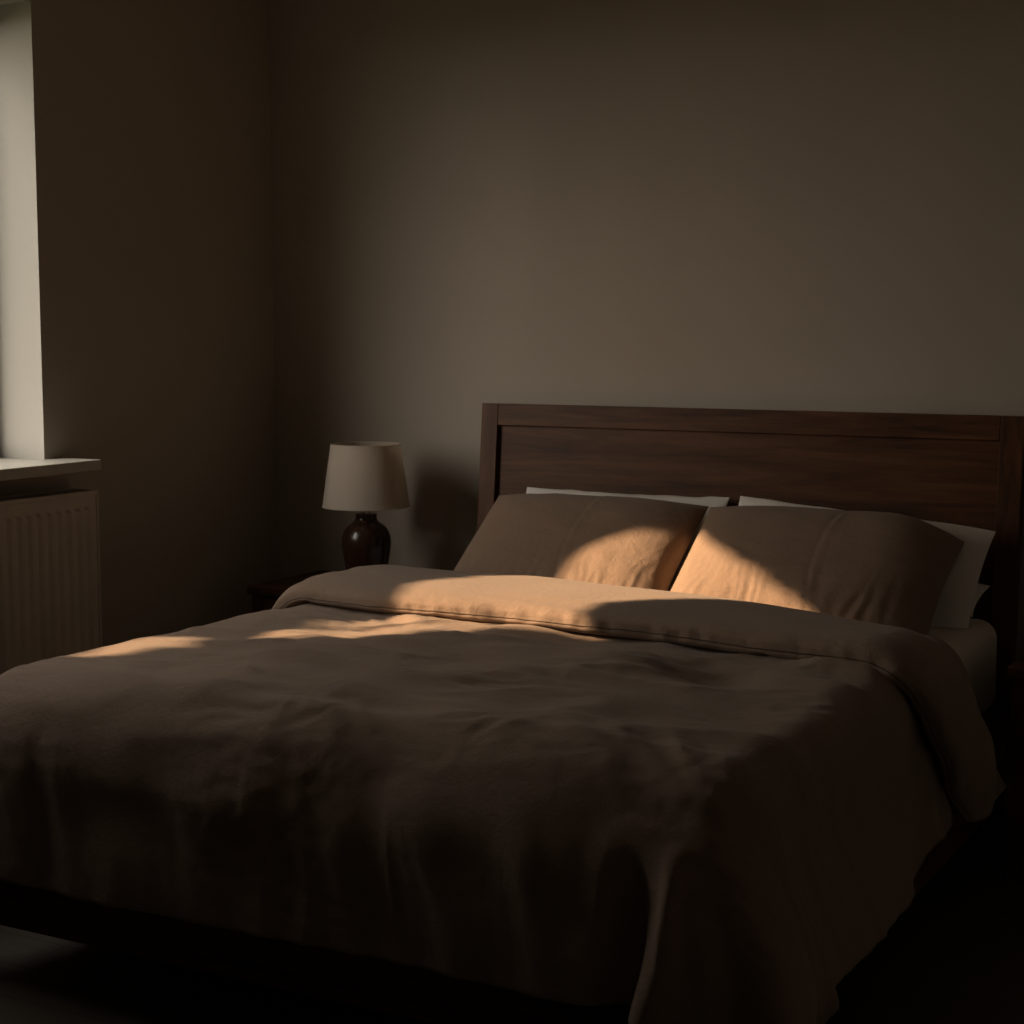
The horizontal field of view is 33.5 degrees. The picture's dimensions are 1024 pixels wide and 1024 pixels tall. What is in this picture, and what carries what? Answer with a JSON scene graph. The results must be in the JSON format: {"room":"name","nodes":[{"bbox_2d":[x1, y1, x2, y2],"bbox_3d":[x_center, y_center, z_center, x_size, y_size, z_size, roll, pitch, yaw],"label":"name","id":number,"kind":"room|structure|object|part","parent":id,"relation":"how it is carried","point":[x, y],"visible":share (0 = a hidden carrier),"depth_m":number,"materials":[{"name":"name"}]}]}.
{"room":"bedroom","nodes":[
{"label":"bedroom","id":0,"kind":"room"},
{"bbox_2d":[0,0,277,646],"bbox_3d":[-2.352,-0.288,3.493,0.225,2.620,6.300,3,7,28],"label":"wall","id":1,"kind":"structure","parent":0,"point":[137,312],"depth_m":5.41,"materials":[{"name":"beige paint"}]},
{"bbox_2d":[0,458,100,480],"bbox_3d":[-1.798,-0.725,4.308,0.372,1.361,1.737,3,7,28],"label":"windowsill","id":2,"kind":"structure","parent":1,"relation":"in","point":[10,469],"depth_m":4.90,"materials":[{"name":"white paint"}]},
{"bbox_2d":[0,488,101,674],"bbox_3d":[-1.603,0.449,4.589,0.122,0.919,1.312,3,7,28],"label":"radiator","id":3,"kind":"object","parent":1,"relation":"attached to","point":[50,578],"visible":0.63,"depth_m":4.93,"materials":[{"name":"metal"}]},
{"bbox_2d":[0,489,95,505],"bbox_3d":[-1.596,0.000,4.537,0.104,0.014,1.292,3,7,28],"label":"grille","id":4,"kind":"object","parent":3,"relation":"attached to","point":[64,497],"depth_m":4.95,"materials":[{"name":"metal"}]},
{"bbox_2d":[0,816,1023,1023],"bbox_3d":[-0.201,1.201,2.474,5.125,0.120,6.300,3,7,28],"label":"floor","id":5,"kind":"structure","parent":0,"point":[955,955],"depth_m":3.67,"materials":[{"name":"brown wood"}]},
{"bbox_2d":[247,570,333,612],"bbox_3d":[-0.560,0.513,5.693,0.490,0.555,0.444,3,7,28],"label":"nightstand","id":6,"kind":"object","parent":5,"relation":"on","point":[265,595],"visible":0.08,"depth_m":5.59,"materials":[{"name":"brown wood"}]},
{"bbox_3d":[-0.832,0.533,5.643,0.040,0.526,0.040,3,7,28],"label":"leg","id":7,"kind":"part","parent":6,"relation":"part of","materials":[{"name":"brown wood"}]},
{"bbox_3d":[-0.647,0.360,5.516,0.380,0.146,0.020,3,7,28],"label":"drawer","id":8,"kind":"part","parent":6,"relation":"part of","materials":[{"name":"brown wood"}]},
{"bbox_2d":[322,441,409,569],"bbox_3d":[-0.474,0.013,5.531,0.286,0.472,0.286,3,7,28],"label":"table lamp","id":9,"kind":"object","parent":6,"relation":"on","point":[365,476],"visible":0.94,"depth_m":5.43,"materials":[{"name":"fabric"}]},
{"bbox_3d":[-0.474,-0.119,5.517,0.284,0.201,0.284,3,7,28],"label":"lamp shade","id":10,"kind":"part","parent":9,"relation":"part of","materials":[{"name":"beige fabric"}]},
{"bbox_2d":[0,403,1023,1023],"bbox_3d":[0.152,0.366,4.258,1.731,1.157,2.220,3,7,28],"label":"bed","id":11,"kind":"object","parent":5,"relation":"on","point":[964,470],"visible":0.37,"depth_m":4.82,"materials":[{"name":"brown wood"}]},
{"bbox_3d":[-0.368,0.838,3.340,1.722,0.235,0.030,3,7,28],"label":"foot rail","id":12,"kind":"part","parent":11,"relation":"part of","materials":[{"name":"brown wood"}]},
{"bbox_3d":[-0.086,0.225,5.559,0.060,1.157,0.149,3,7,28],"label":"headboard post","id":13,"kind":"part","parent":11,"relation":"part of","materials":[{"name":"brown wood"}]},
{"bbox_3d":[0.655,0.147,5.161,1.631,0.805,0.089,3,7,28],"label":"headboard","id":14,"kind":"part","parent":11,"relation":"part of","materials":[{"name":"brown wood"}]},
{"bbox_3d":[0.669,-0.276,5.147,1.604,0.073,0.051,3,7,28],"label":"rail","id":15,"kind":"part","parent":11,"relation":"part of","materials":[{"name":"brown wood"}]},
{"bbox_3d":[0.873,0.784,3.839,0.024,0.235,2.040,3,7,28],"label":"rail","id":16,"kind":"part","parent":11,"relation":"part of","materials":[{"name":"brown wood"}]},
{"bbox_2d":[928,618,996,713],"bbox_3d":[0.161,0.478,4.216,1.610,0.262,2.040,3,7,28],"label":"mattress","id":17,"kind":"object","parent":11,"relation":"on","point":[976,646],"visible":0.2,"depth_m":4.53,"materials":[{"name":"fabric"}]},
{"bbox_2d":[0,565,1006,1023],"bbox_3d":[-0.035,0.604,3.916,2.099,0.701,1.734,3,7,28],"label":"duvet","id":18,"kind":"object","parent":17,"relation":"on","point":[671,807],"visible":1,"depth_m":3.30,"materials":[{"name":"brown fabric"}]},
{"bbox_2d":[454,493,708,590],"bbox_3d":[0.170,0.110,4.997,0.705,0.297,0.415,3,7,28],"label":"pillow","id":19,"kind":"object","parent":17,"relation":"on","point":[636,542],"visible":0.61,"depth_m":4.93,"materials":[{"name":"brown fabric"}]},
{"bbox_2d":[526,487,729,590],"bbox_3d":[0.301,0.092,5.192,0.690,0.291,0.210,3,7,28],"label":"pillow","id":20,"kind":"object","parent":17,"relation":"on","point":[711,501],"visible":0.13,"depth_m":5.14,"materials":[{"name":"white fabric"}]},
{"bbox_2d":[671,506,963,634],"bbox_3d":[0.805,0.150,4.636,0.746,0.296,0.412,3,7,29],"label":"pillow","id":21,"kind":"object","parent":17,"relation":"on","point":[884,568],"visible":0.77,"depth_m":4.55,"materials":[{"name":"brown fabric"}]},
{"bbox_2d":[739,496,995,628],"bbox_3d":[0.940,0.132,4.764,0.772,0.303,0.194,4,7,30],"label":"pillow","id":22,"kind":"object","parent":17,"relation":"on","point":[953,609],"visible":0.2,"depth_m":4.60,"materials":[{"name":"white fabric"}]},
{"bbox_2d":[970,583,989,616],"bbox_3d":[0.982,0.217,4.829,0.700,0.100,0.202,3,7,28],"label":"pillow","id":23,"kind":"object","parent":17,"relation":"on","point":[981,588],"visible":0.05,"depth_m":4.70,"materials":[{"name":"white fabric"}]},
{"bbox_3d":[1.379,0.311,4.765,0.066,1.157,0.149,3,7,28],"label":"headboard post","id":24,"kind":"part","parent":11,"relation":"part of","materials":[{"name":"brown wood"}]},
{"bbox_2d":[269,0,1023,783],"bbox_3d":[1.270,-0.449,4.983,4.700,2.620,0.200,3,7,28],"label":"wall","id":25,"kind":"structure","parent":0,"point":[792,205],"depth_m":5.32,"materials":[{"name":"beige paint"}]}
]}

